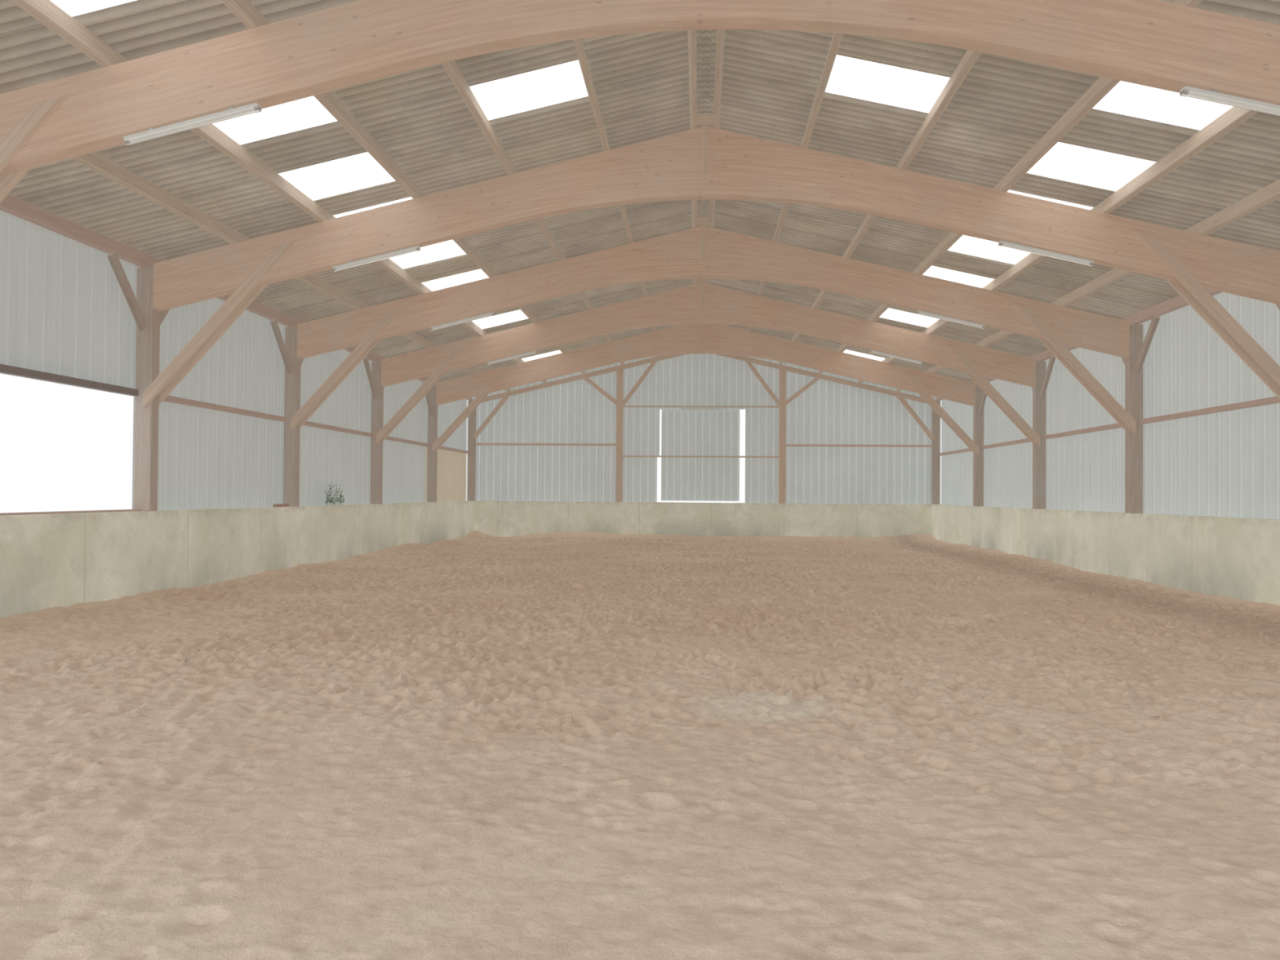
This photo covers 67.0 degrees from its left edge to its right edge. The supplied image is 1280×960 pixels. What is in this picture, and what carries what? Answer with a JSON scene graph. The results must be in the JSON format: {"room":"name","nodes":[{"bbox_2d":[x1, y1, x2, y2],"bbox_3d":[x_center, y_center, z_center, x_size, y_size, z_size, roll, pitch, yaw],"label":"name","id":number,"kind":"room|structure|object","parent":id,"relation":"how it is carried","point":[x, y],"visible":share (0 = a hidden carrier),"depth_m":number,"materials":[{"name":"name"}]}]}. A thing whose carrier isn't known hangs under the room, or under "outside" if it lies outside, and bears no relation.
{"room":"sports facility","nodes":[
{"label":"sports facility","id":0,"kind":"room"},
{"bbox_2d":[0,209,475,617],"bbox_3d":[-7.330,-0.643,17.185,0.400,5.358,37.400,0,-1,3],"label":"wall","id":1,"kind":"structure","parent":0,"point":[64,310],"depth_m":16.39,"materials":[{"name":"metal"}]},
{"bbox_2d":[0,364,137,395],"bbox_3d":[-7.698,-1.339,11.952,0.100,0.100,5.010,0,-1,3],"label":"wall rail","id":2,"kind":"object","parent":1,"relation":"attached to","point":[4,369],"visible":1,"depth_m":12.78,"materials":[{"name":"metal"}]},
{"bbox_2d":[0,509,140,515],"bbox_3d":[-7.655,0.416,11.925,0.120,0.030,5.010,0,-1,3],"label":"board","id":3,"kind":"object","parent":1,"relation":"on","point":[113,510],"visible":1,"depth_m":12.71,"materials":[{"name":"brown wood"}]},
{"bbox_2d":[163,395,286,422],"bbox_3d":[-7.383,-1.265,17.147,0.100,0.090,5.000,0,-1,3],"label":"wall rail","id":4,"kind":"object","parent":1,"relation":"attached to","point":[169,398],"visible":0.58,"depth_m":17.00,"materials":[{"name":"brown wood"}]},
{"bbox_2d":[272,503,288,506],"bbox_3d":[-7.121,0.505,19.170,0.120,0.060,0.421,0,-1,8],"label":"timber offcut","id":5,"kind":"object","parent":1,"relation":"on","point":[273,504],"visible":0.96,"depth_m":19.05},
{"bbox_2d":[290,316,377,361],"bbox_3d":[-7.000,-3.196,22.366,0.134,0.227,5.210,0,-1,3],"label":"roof purlin","id":6,"kind":"structure","parent":1,"relation":"attached to","point":[371,356],"depth_m":23.13,"materials":[{"name":"brown wood"}]},
{"bbox_2d":[324,482,344,505],"bbox_3d":[-6.971,0.318,22.063,0.152,0.514,1.207,0,-1,3],"label":"plant","id":7,"kind":"object","parent":1,"relation":"on","point":[340,495],"visible":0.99,"depth_m":22.04,"materials":[{"name":"green plant"}]},
{"bbox_2d":[302,421,373,436],"bbox_3d":[-7.069,-1.191,22.342,0.100,0.090,5.010,0,-1,3],"label":"wall rail","id":8,"kind":"object","parent":1,"relation":"attached to","point":[307,423],"visible":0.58,"depth_m":22.42,"materials":[{"name":"brown wood"}]},
{"bbox_2d":[385,435,429,446],"bbox_3d":[-6.754,-1.117,27.542,0.100,0.090,5.010,0,-1,3],"label":"wall rail","id":9,"kind":"object","parent":1,"relation":"attached to","point":[391,438],"visible":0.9,"depth_m":27.81,"materials":[{"name":"brown wood"}]},
{"bbox_2d":[439,445,468,453],"bbox_3d":[-6.439,-1.044,32.747,0.100,0.090,5.020,0,-1,3],"label":"wall rail","id":10,"kind":"object","parent":1,"relation":"attached to","point":[441,446],"visible":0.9,"depth_m":33.13,"materials":[{"name":"brown wood"}]},
{"bbox_2d":[106,113,1279,511],"bbox_3d":[0.927,-2.390,14.055,16.960,5.820,1.929,0,-1,3],"label":"arch frame","id":11,"kind":"object","parent":1,"relation":"on","point":[704,162],"visible":0.97,"depth_m":14.01,"materials":[{"name":"brown wood"}]},
{"bbox_2d":[146,253,293,327],"bbox_3d":[-7.314,-3.270,17.172,0.134,0.227,5.200,0,-1,3],"label":"roof purlin","id":12,"kind":"structure","parent":11,"relation":"on","point":[255,307],"depth_m":18.46,"materials":[{"name":"brown wood"}]},
{"bbox_2d":[324,208,425,294],"bbox_3d":[-4.575,-3.897,17.015,0.134,0.227,5.200,0,-1,3],"label":"roof purlin","id":13,"kind":"structure","parent":11,"relation":"on","point":[389,265],"depth_m":18.01,"materials":[{"name":"brown wood"}]},
{"bbox_2d":[333,245,420,271],"bbox_3d":[-3.894,-3.268,14.299,1.300,0.367,0.090,0,-1,3],"label":"lamp","id":14,"kind":"object","parent":11,"relation":"attached to","point":[402,251],"visible":1,"depth_m":14.27,"materials":[{"name":"metal"}]},
{"bbox_2d":[417,186,493,277],"bbox_3d":[-3.165,-4.220,16.934,0.134,0.227,5.200,0,-1,3],"label":"roof purlin","id":15,"kind":"structure","parent":11,"relation":"on","point":[462,242],"depth_m":17.83,"materials":[{"name":"brown wood"}]},
{"bbox_2d":[511,163,563,260],"bbox_3d":[-1.755,-4.542,16.853,0.134,0.227,5.200,0,-1,3],"label":"roof purlin","id":16,"kind":"structure","parent":11,"relation":"on","point":[542,224],"depth_m":17.75,"materials":[{"name":"brown wood"}]},
{"bbox_2d":[607,140,633,243],"bbox_3d":[-0.346,-4.865,16.772,0.134,0.227,5.200,0,-1,3],"label":"roof purlin","id":17,"kind":"structure","parent":11,"relation":"on","point":[622,208],"depth_m":17.87,"materials":[{"name":"brown wood"}]},
{"bbox_2d":[687,30,697,128],"bbox_3d":[0.620,-5.232,11.504,0.105,0.220,5.210,0,-1,3],"label":"roof purlin","id":18,"kind":"structure","parent":11,"relation":"on","point":[691,34],"depth_m":12.32,"materials":[{"name":"brown wood"}]},
{"bbox_2d":[712,29,725,128],"bbox_3d":[0.959,-5.230,11.483,0.105,0.220,5.210,0,-1,3],"label":"roof purlin","id":19,"kind":"structure","parent":11,"relation":"on","point":[720,33],"depth_m":12.29,"materials":[{"name":"brown wood"}]},
{"bbox_2d":[773,137,803,242],"bbox_3d":[2.549,-4.847,16.597,0.134,0.227,5.200,0,-1,3],"label":"roof purlin","id":20,"kind":"structure","parent":11,"relation":"on","point":[785,206],"depth_m":17.71,"materials":[{"name":"brown wood"}]},
{"bbox_2d":[899,49,982,169],"bbox_3d":[3.639,-4.581,11.312,0.134,0.227,5.210,0,-1,3],"label":"roof purlin","id":21,"kind":"structure","parent":11,"relation":"on","point":[970,57],"depth_m":11.64,"materials":[{"name":"brown wood"}]},
{"bbox_2d":[990,200,1103,291],"bbox_3d":[6.764,-3.827,16.327,0.134,0.227,5.200,0,-1,3],"label":"roof purlin","id":22,"kind":"structure","parent":11,"relation":"on","point":[1032,259],"depth_m":17.31,"materials":[{"name":"brown wood"}]},
{"bbox_2d":[1000,0,1182,191],"bbox_3d":[5.045,-4.241,11.222,0.134,0.227,5.210,0,-1,3],"label":"roof purlin","id":23,"kind":"structure","parent":11,"relation":"on","point":[1103,86],"depth_m":11.53,"materials":[{"name":"brown wood"}]},
{"bbox_2d":[1060,221,1201,306],"bbox_3d":[8.099,-3.504,16.242,0.134,0.227,5.200,0,-1,3],"label":"roof purlin","id":24,"kind":"structure","parent":11,"relation":"on","point":[1113,275],"depth_m":17.14,"materials":[{"name":"brown wood"}]},
{"bbox_2d":[1198,178,1279,235],"bbox_3d":[7.785,-3.578,11.047,0.134,0.227,5.210,0,-1,3],"label":"roof purlin","id":25,"kind":"structure","parent":11,"relation":"on","point":[1269,193],"depth_m":12.59,"materials":[{"name":"brown wood"}]},
{"bbox_2d":[363,278,1055,509],"bbox_3d":[1.556,-2.242,24.445,16.960,5.820,1.929,0,-1,3],"label":"arch frame","id":26,"kind":"object","parent":1,"relation":"on","point":[702,303],"visible":0.96,"depth_m":24.35,"materials":[{"name":"brown wood"}]},
{"bbox_2d":[376,353,429,381],"bbox_3d":[-6.685,-3.122,27.566,0.134,0.227,5.210,0,-1,3],"label":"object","id":27,"kind":"structure","parent":26,"relation":"on","point":[380,357],"depth_m":25.48,"materials":[{"name":"brown wood"}]},
{"bbox_2d":[480,328,519,364],"bbox_3d":[-3.946,-3.749,27.410,0.134,0.227,5.210,0,-1,3],"label":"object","id":28,"kind":"structure","parent":26,"relation":"on","point":[517,361],"depth_m":29.18,"materials":[{"name":"brown wood"}]},
{"bbox_2d":[486,350,537,364],"bbox_3d":[-3.265,-3.120,24.689,1.300,0.367,0.090,0,-1,3],"label":"lamp","id":29,"kind":"object","parent":26,"relation":"attached to","point":[526,353],"visible":1,"depth_m":24.66,"materials":[{"name":"metal"}]},
{"bbox_2d":[535,315,564,352],"bbox_3d":[-2.536,-4.072,27.329,0.134,0.227,5.210,0,-1,3],"label":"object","id":30,"kind":"structure","parent":26,"relation":"on","point":[561,348],"depth_m":29.05,"materials":[{"name":"brown wood"}]},
{"bbox_2d":[561,251,591,310],"bbox_3d":[-1.441,-4.468,22.048,0.134,0.227,5.210,0,-1,3],"label":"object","id":31,"kind":"structure","parent":26,"relation":"on","point":[583,295],"depth_m":23.43,"materials":[{"name":"brown wood"}]},
{"bbox_2d":[590,302,610,342],"bbox_3d":[-1.126,-4.395,27.248,0.134,0.227,5.210,0,-1,3],"label":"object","id":32,"kind":"structure","parent":26,"relation":"on","point":[606,335],"depth_m":28.97,"materials":[{"name":"brown wood"}]},
{"bbox_2d":[870,265,919,321],"bbox_3d":[5.674,-4.093,21.612,0.134,0.227,5.210,0,-1,3],"label":"roof purlin","id":33,"kind":"structure","parent":26,"relation":"on","point":[883,307],"depth_m":22.96,"materials":[{"name":"brown wood"}]},
{"bbox_2d":[886,327,928,363],"bbox_3d":[7.394,-3.680,26.722,0.134,0.227,5.210,0,-1,3],"label":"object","id":34,"kind":"structure","parent":26,"relation":"on","point":[890,360],"depth_m":28.46,"materials":[{"name":"brown wood"}]},
{"bbox_2d":[931,339,983,373],"bbox_3d":[8.729,-3.357,26.637,0.134,0.227,5.210,0,-1,3],"label":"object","id":35,"kind":"structure","parent":26,"relation":"on","point":[936,368],"depth_m":28.33,"materials":[{"name":"brown wood"}]},
{"bbox_2d":[982,296,1062,347],"bbox_3d":[8.414,-3.430,21.437,0.134,0.227,5.210,0,-1,3],"label":"roof purlin","id":36,"kind":"structure","parent":26,"relation":"on","point":[994,338],"depth_m":22.81,"materials":[{"name":"brown wood"}]},
{"bbox_2d":[1040,313,1136,360],"bbox_3d":[9.809,-3.093,21.347,0.134,0.227,5.210,0,-1,3],"label":"roof purlin","id":37,"kind":"structure","parent":26,"relation":"on","point":[1045,355],"depth_m":22.12,"materials":[{"name":"brown wood"}]},
{"bbox_2d":[998,240,1093,266],"bbox_3d":[5.753,-3.208,13.714,1.300,0.367,0.090,0,-1,3],"label":"lamp","id":38,"kind":"object","parent":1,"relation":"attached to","point":[1002,243],"visible":1,"depth_m":13.68,"materials":[{"name":"metal"}]},
{"bbox_2d":[0,530,1279,959],"bbox_3d":[1.046,1.831,16.453,16.480,0.481,37.020,0,-1,3],"label":"floor","id":39,"kind":"structure","parent":0,"point":[476,745],"depth_m":6.02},
{"bbox_2d":[0,0,1279,382],"bbox_3d":[1.100,-4.299,16.722,17.980,2.176,37.590,0,-1,3],"label":"ceiling","id":40,"kind":"structure","parent":0,"point":[1004,105],"depth_m":13.04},
{"bbox_2d":[49,0,136,17],"bbox_3d":[-4.513,-4.306,8.162,1.470,0.386,1.062,0,-1,3],"label":"window","id":41,"kind":"structure","parent":40,"relation":"attached to","point":[72,7],"depth_m":8.58,"materials":[{"name":"white"}]},
{"bbox_2d":[212,95,337,145],"bbox_3d":[-4.323,-4.262,11.297,1.470,0.386,1.106,0,-1,3],"label":"window","id":42,"kind":"structure","parent":40,"relation":"attached to","point":[308,112],"depth_m":11.43,"materials":[{"name":"white"}]},
{"bbox_2d":[278,151,395,200],"bbox_3d":[-4.189,-4.231,13.505,1.470,0.386,1.106,0,-1,3],"label":"window","id":43,"kind":"structure","parent":40,"relation":"attached to","point":[361,171],"depth_m":13.49,"materials":[{"name":"white"}]},
{"bbox_2d":[333,196,413,217],"bbox_3d":[-4.079,-4.205,15.338,1.470,0.386,1.106,0,-1,3],"label":"window","id":44,"kind":"structure","parent":40,"relation":"attached to","point":[410,197],"depth_m":14.92,"materials":[{"name":"white"}]},
{"bbox_2d":[389,240,466,269],"bbox_3d":[-3.924,-4.168,17.889,1.470,0.386,1.084,0,-1,3],"label":"window","id":45,"kind":"structure","parent":40,"relation":"attached to","point":[447,249],"depth_m":17.91,"materials":[{"name":"white"}]},
{"bbox_2d":[421,268,488,291],"bbox_3d":[-3.791,-4.137,20.086,1.470,0.386,1.106,0,-1,3],"label":"window","id":46,"kind":"structure","parent":40,"relation":"attached to","point":[478,274],"depth_m":19.92,"materials":[{"name":"white"}]},
{"bbox_2d":[471,309,528,328],"bbox_3d":[-3.525,-4.075,24.480,1.470,0.386,1.106,0,-1,3],"label":"window","id":47,"kind":"structure","parent":40,"relation":"attached to","point":[517,315],"depth_m":24.47,"materials":[{"name":"white"}]},
{"bbox_2d":[469,59,588,120],"bbox_3d":[-1.408,-4.899,12.216,1.470,0.385,1.106,0,-1,3],"label":"window","id":48,"kind":"structure","parent":40,"relation":"attached to","point":[562,82],"depth_m":12.14,"materials":[{"name":"white"}]},
{"bbox_2d":[520,350,561,361],"bbox_3d":[-3.127,-3.981,31.061,1.470,0.386,1.106,0,-1,3],"label":"window","id":49,"kind":"structure","parent":40,"relation":"attached to","point":[550,353],"depth_m":30.87,"materials":[{"name":"white"}]},
{"bbox_2d":[843,349,884,361],"bbox_3d":[7.025,-3.919,30.445,1.470,0.386,1.106,0,-1,3],"label":"window","id":50,"kind":"structure","parent":40,"relation":"attached to","point":[850,352],"depth_m":30.25,"materials":[{"name":"white"}]},
{"bbox_2d":[825,54,950,113],"bbox_3d":[3.054,-4.871,11.945,1.470,0.385,1.106,0,-1,3],"label":"window","id":51,"kind":"structure","parent":40,"relation":"attached to","point":[901,87],"depth_m":11.87,"materials":[{"name":"white"}]},
{"bbox_2d":[879,307,938,327],"bbox_3d":[6.626,-4.012,23.865,1.470,0.386,1.106,0,-1,3],"label":"window","id":52,"kind":"structure","parent":40,"relation":"attached to","point":[890,313],"depth_m":23.85,"materials":[{"name":"white"}]},
{"bbox_2d":[922,265,994,288],"bbox_3d":[6.360,-4.075,19.471,1.470,0.386,1.106,0,-1,3],"label":"window","id":53,"kind":"structure","parent":40,"relation":"attached to","point":[958,277],"depth_m":19.31,"materials":[{"name":"white"}]},
{"bbox_2d":[947,235,1030,264],"bbox_3d":[6.227,-4.106,17.273,1.470,0.386,1.084,0,-1,3],"label":"window","id":54,"kind":"structure","parent":40,"relation":"attached to","point":[967,245],"depth_m":17.29,"materials":[{"name":"white"}]},
{"bbox_2d":[1007,190,1093,209],"bbox_3d":[6.073,-4.142,14.723,1.470,0.386,1.106,0,-1,3],"label":"window","id":55,"kind":"structure","parent":40,"relation":"attached to","point":[1008,191],"depth_m":14.30,"materials":[{"name":"white"}]},
{"bbox_2d":[1026,142,1156,191],"bbox_3d":[5.962,-4.168,12.890,1.470,0.386,1.106,0,-1,3],"label":"window","id":56,"kind":"structure","parent":40,"relation":"attached to","point":[1064,162],"depth_m":12.86,"materials":[{"name":"white"}]},
{"bbox_2d":[1092,80,1233,130],"bbox_3d":[5.828,-4.200,10.682,1.470,0.386,1.106,0,-1,3],"label":"window","id":57,"kind":"structure","parent":40,"relation":"attached to","point":[1128,99],"depth_m":10.81,"materials":[{"name":"white"}]},
{"bbox_2d":[466,353,941,537],"bbox_3d":[2.198,-1.348,35.129,17.200,7.395,0.350,0,-1,3],"label":"wall","id":58,"kind":"structure","parent":0,"point":[833,491],"depth_m":35.02,"materials":[{"name":"metal"}]},
{"bbox_2d":[657,408,659,455],"bbox_3d":[0.659,-1.770,35.233,0.110,1.820,0.020,0,-1,3],"label":"trim","id":59,"kind":"structure","parent":58,"relation":"attached to","point":[658,410],"depth_m":35.22,"materials":[{"name":"metal"}]},
{"bbox_2d":[661,408,739,501],"bbox_3d":[2.198,-0.980,35.156,2.840,3.480,0.026,0,-1,3],"label":"door","id":60,"kind":"structure","parent":58,"relation":"in","point":[683,432],"depth_m":35.16,"materials":[{"name":"metal"}]},
{"bbox_2d":[682,407,719,410],"bbox_3d":[2.190,-2.566,34.871,1.300,0.096,0.090,0,-1,3],"label":"lamp","id":61,"kind":"object","parent":58,"relation":"attached to","point":[689,408],"visible":1,"depth_m":34.83,"materials":[{"name":"metal"}]},
{"bbox_2d":[466,354,940,504],"bbox_3d":[2.184,-2.003,34.829,16.940,5.636,0.270,0,-1,3],"label":"frame","id":62,"kind":"object","parent":58,"relation":"on","point":[935,435],"visible":0.83,"depth_m":34.78,"materials":[{"name":"brown wood"}]},
{"bbox_2d":[869,349,922,364],"bbox_3d":[6.382,-3.061,24.104,1.300,0.367,0.090,0,-1,3],"label":"lamp","id":63,"kind":"object","parent":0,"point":[880,353],"visible":1,"depth_m":24.07,"materials":[{"name":"metal"}]},
{"bbox_2d":[931,292,1279,605],"bbox_3d":[9.479,-0.540,16.166,0.400,5.358,37.400,0,-1,3],"label":"wall","id":64,"kind":"structure","parent":0,"point":[1209,522],"depth_m":18.08,"materials":[{"name":"metal"}]},
{"bbox_2d":[0,0,1279,203],"bbox_3d":[0.612,-2.464,8.855,16.960,5.820,1.929,0,-1,3],"label":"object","id":65,"kind":"structure","parent":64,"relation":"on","point":[1158,44],"depth_m":8.90,"materials":[{"name":"brown wood"}]},
{"bbox_2d":[9,0,115,66],"bbox_3d":[-5.204,-4.045,6.630,0.134,0.227,5.190,0,-1,3],"label":"roof purlin","id":66,"kind":"structure","parent":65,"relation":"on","point":[46,12],"depth_m":8.55,"materials":[{"name":"brown wood"}]},
{"bbox_2d":[0,193,148,267],"bbox_3d":[-7.629,-3.344,11.976,0.134,0.227,5.210,0,-1,3],"label":"roof purlin","id":67,"kind":"structure","parent":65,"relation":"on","point":[11,204],"depth_m":12.79,"materials":[{"name":"brown wood"}]},
{"bbox_2d":[71,151,239,244],"bbox_3d":[-6.229,-3.664,11.896,0.134,0.227,5.210,0,-1,3],"label":"roof purlin","id":68,"kind":"structure","parent":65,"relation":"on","point":[96,162],"depth_m":12.28,"materials":[{"name":"brown wood"}]},
{"bbox_2d":[123,102,261,145],"bbox_3d":[-4.209,-3.342,9.099,1.300,0.367,0.090,0,-1,3],"label":"lamp","id":69,"kind":"object","parent":65,"relation":"attached to","point":[233,113],"visible":1,"depth_m":9.07,"materials":[{"name":"metal"}]},
{"bbox_2d":[112,48,326,222],"bbox_3d":[-4.889,-3.971,11.820,0.134,0.227,5.210,0,-1,3],"label":"roof purlin","id":70,"kind":"structure","parent":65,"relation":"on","point":[212,135],"depth_m":12.15,"materials":[{"name":"brown wood"}]},
{"bbox_2d":[221,0,260,29],"bbox_3d":[-3.794,-4.367,6.549,0.134,0.227,5.190,0,-1,3],"label":"roof purlin","id":71,"kind":"structure","parent":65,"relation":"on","point":[243,10],"depth_m":8.86,"materials":[{"name":"brown wood"}]},
{"bbox_2d":[257,10,419,198],"bbox_3d":[-3.480,-4.293,11.739,0.134,0.227,5.210,0,-1,3],"label":"roof purlin","id":72,"kind":"structure","parent":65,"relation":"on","point":[329,100],"depth_m":12.03,"materials":[{"name":"brown wood"}]},
{"bbox_2d":[441,60,514,175],"bbox_3d":[-2.070,-4.616,11.658,0.134,0.227,5.210,0,-1,3],"label":"roof purlin","id":73,"kind":"structure","parent":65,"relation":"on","point":[451,68],"depth_m":11.99,"materials":[{"name":"brown wood"}]},
{"bbox_2d":[573,39,609,151],"bbox_3d":[-0.660,-4.939,11.577,0.134,0.227,5.210,0,-1,3],"label":"roof purlin","id":74,"kind":"structure","parent":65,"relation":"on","point":[578,43],"depth_m":12.01,"materials":[{"name":"brown wood"}]},
{"bbox_2d":[800,32,843,148],"bbox_3d":[2.234,-4.921,11.402,0.134,0.227,5.210,0,-1,3],"label":"roof purlin","id":75,"kind":"structure","parent":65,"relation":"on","point":[837,37],"depth_m":11.84,"materials":[{"name":"brown wood"}]},
{"bbox_2d":[1101,106,1257,213],"bbox_3d":[6.450,-3.901,11.132,0.134,0.227,5.210,0,-1,3],"label":"roof purlin","id":76,"kind":"structure","parent":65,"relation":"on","point":[1233,117],"depth_m":11.52,"materials":[{"name":"brown wood"}]},
{"bbox_2d":[1182,0,1202,7],"bbox_3d":[4.730,-4.315,6.032,0.134,0.227,5.190,0,-1,3],"label":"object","id":77,"kind":"structure","parent":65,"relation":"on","point":[1193,3],"depth_m":8.49,"materials":[{"name":"brown wood"}]},
{"bbox_2d":[422,324,989,506],"bbox_3d":[1.871,-2.168,29.645,16.960,5.820,1.929,0,-1,3],"label":"arch frame","id":78,"kind":"object","parent":64,"relation":"on","point":[687,339],"visible":0.91,"depth_m":29.56,"materials":[{"name":"brown wood"}]},
{"bbox_2d":[429,340,476,373],"bbox_3d":[-5.285,-3.443,27.486,0.134,0.227,5.210,0,-1,3],"label":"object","id":79,"kind":"structure","parent":78,"relation":"on","point":[472,369],"depth_m":29.17,"materials":[{"name":"brown wood"}]},
{"bbox_2d":[793,302,814,341],"bbox_3d":[4.583,-4.359,26.902,0.134,0.227,5.210,0,-1,3],"label":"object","id":80,"kind":"structure","parent":78,"relation":"on","point":[797,335],"depth_m":28.67,"materials":[{"name":"brown wood"}]},
{"bbox_2d":[840,314,871,352],"bbox_3d":[5.988,-4.019,26.812,0.134,0.227,5.210,0,-1,3],"label":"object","id":81,"kind":"structure","parent":78,"relation":"on","point":[843,347],"depth_m":28.56,"materials":[{"name":"brown wood"}]},
{"bbox_2d":[895,366,933,391],"bbox_3d":[9.049,-3.281,31.921,0.134,0.227,5.380,0,-1,3],"label":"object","id":82,"kind":"structure","parent":78,"relation":"on","point":[930,370],"depth_m":29.84,"materials":[{"name":"brown wood"}]},
{"bbox_2d":[983,352,1041,382],"bbox_3d":[10.124,-3.019,26.547,0.134,0.227,5.210,0,-1,3],"label":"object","id":83,"kind":"structure","parent":78,"relation":"on","point":[1037,357],"depth_m":24.43,"materials":[{"name":"brown wood"}]},
{"bbox_2d":[270,216,1159,513],"bbox_3d":[1.241,-2.316,19.245,16.960,5.820,1.929,0,-1,3],"label":"arch frame","id":84,"kind":"object","parent":64,"relation":"on","point":[703,251],"visible":0.99,"depth_m":19.15,"materials":[{"name":"brown wood"}]},
{"bbox_2d":[236,231,359,310],"bbox_3d":[-5.915,-3.590,17.091,0.134,0.227,5.200,0,-1,3],"label":"roof purlin","id":85,"kind":"structure","parent":84,"relation":"on","point":[311,280],"depth_m":17.99,"materials":[{"name":"brown wood"}]},
{"bbox_2d":[358,300,431,348],"bbox_3d":[-5.600,-3.517,22.286,0.134,0.227,5.210,0,-1,3],"label":"roof purlin","id":86,"kind":"structure","parent":84,"relation":"on","point":[413,336],"depth_m":23.65,"materials":[{"name":"brown wood"}]},
{"bbox_2d":[422,284,482,336],"bbox_3d":[-4.260,-3.823,22.209,0.134,0.227,5.210,0,-1,3],"label":"roof purlin","id":87,"kind":"structure","parent":84,"relation":"on","point":[470,325],"depth_m":23.74,"materials":[{"name":"brown wood"}]},
{"bbox_2d":[430,311,494,330],"bbox_3d":[-3.580,-3.194,19.489,1.300,0.367,0.090,0,-1,3],"label":"lamp","id":88,"kind":"object","parent":84,"relation":"attached to","point":[442,325],"visible":1,"depth_m":19.46,"materials":[{"name":"metal"}]},
{"bbox_2d":[492,267,537,323],"bbox_3d":[-2.851,-4.146,22.129,0.134,0.227,5.210,0,-1,3],"label":"roof purlin","id":89,"kind":"structure","parent":84,"relation":"on","point":[526,311],"depth_m":23.51,"materials":[{"name":"brown wood"}]},
{"bbox_2d":[632,239,647,296],"bbox_3d":[-0.031,-4.791,21.967,0.134,0.227,5.210,0,-1,3],"label":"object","id":90,"kind":"structure","parent":84,"relation":"on","point":[642,284],"depth_m":23.62,"materials":[{"name":"brown wood"}]},
{"bbox_2d":[689,120,697,227],"bbox_3d":[0.934,-5.158,16.699,0.105,0.220,5.200,0,-1,3],"label":"roof purlin","id":91,"kind":"structure","parent":84,"relation":"on","point":[694,202],"depth_m":18.22,"materials":[{"name":"brown wood"}]},
{"bbox_2d":[709,120,719,227],"bbox_3d":[1.273,-5.156,16.678,0.105,0.220,5.200,0,-1,3],"label":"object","id":92,"kind":"structure","parent":84,"relation":"on","point":[712,211],"depth_m":18.23,"materials":[{"name":"brown wood"}]},
{"bbox_2d":[757,235,774,296],"bbox_3d":[2.863,-4.773,21.792,0.134,0.227,5.210,0,-1,3],"label":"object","id":93,"kind":"structure","parent":84,"relation":"on","point":[762,284],"depth_m":23.42,"materials":[{"name":"brown wood"}]},
{"bbox_2d":[813,248,847,308],"bbox_3d":[4.269,-4.433,21.702,0.134,0.227,5.210,0,-1,3],"label":"roof purlin","id":94,"kind":"structure","parent":84,"relation":"on","point":[823,293],"depth_m":23.08,"materials":[{"name":"brown wood"}]},
{"bbox_2d":[844,158,902,258],"bbox_3d":[3.954,-4.507,16.507,0.134,0.227,5.200,0,-1,3],"label":"roof purlin","id":95,"kind":"structure","parent":84,"relation":"on","point":[869,219],"depth_m":17.40,"materials":[{"name":"brown wood"}]},
{"bbox_2d":[927,280,992,334],"bbox_3d":[7.079,-3.753,21.522,0.134,0.227,5.210,0,-1,3],"label":"roof purlin","id":96,"kind":"structure","parent":84,"relation":"on","point":[939,324],"depth_m":23.05,"materials":[{"name":"brown wood"}]},
{"bbox_2d":[917,178,1002,275],"bbox_3d":[5.359,-4.167,16.417,0.134,0.227,5.200,0,-1,3],"label":"purlin","id":97,"kind":"structure","parent":84,"relation":"on","point":[951,238],"depth_m":17.28,"materials":[{"name":"brown wood"}]},
{"bbox_2d":[1134,288,1222,324],"bbox_3d":[9.495,-3.167,16.152,0.134,0.227,5.200,0,-1,3],"label":"purlin","id":98,"kind":"structure","parent":84,"relation":"on","point":[1174,304],"depth_m":17.62,"materials":[{"name":"brown wood"}]},
{"bbox_2d":[916,310,984,328],"bbox_3d":[6.067,-3.135,18.904,1.300,0.367,0.090,0,-1,3],"label":"lamp","id":99,"kind":"object","parent":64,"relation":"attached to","point":[918,312],"visible":1,"depth_m":18.87,"materials":[{"name":"metal"}]},
{"bbox_2d":[938,448,971,455],"bbox_3d":[10.480,-0.940,31.721,0.100,0.090,5.020,0,-1,3],"label":"wall rail","id":100,"kind":"object","parent":64,"relation":"attached to","point":[966,449],"visible":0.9,"depth_m":32.06,"materials":[{"name":"brown wood"}]},
{"bbox_2d":[982,438,1030,448],"bbox_3d":[10.165,-1.014,26.516,0.100,0.090,5.010,0,-1,3],"label":"wall rail","id":101,"kind":"object","parent":64,"relation":"attached to","point":[1025,440],"visible":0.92,"depth_m":26.75,"materials":[{"name":"brown wood"}]},
{"bbox_2d":[1044,422,1121,439],"bbox_3d":[9.850,-1.087,21.316,0.100,0.090,5.010,0,-1,3],"label":"wall rail","id":102,"kind":"object","parent":64,"relation":"attached to","point":[1117,425],"visible":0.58,"depth_m":21.36,"materials":[{"name":"brown wood"}]},
{"bbox_2d":[1140,395,1279,423],"bbox_3d":[9.535,-1.161,16.121,0.100,0.090,5.000,0,-1,3],"label":"wall rail","id":103,"kind":"object","parent":64,"relation":"attached to","point":[1273,400],"visible":1,"depth_m":15.95,"materials":[{"name":"brown wood"}]},
{"bbox_2d":[1179,85,1279,115],"bbox_3d":[5.438,-3.282,8.514,1.300,0.367,0.090,0,-1,3],"label":"lamp","id":104,"kind":"object","parent":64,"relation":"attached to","point":[1213,95],"visible":1,"depth_m":8.50,"materials":[{"name":"metal"}]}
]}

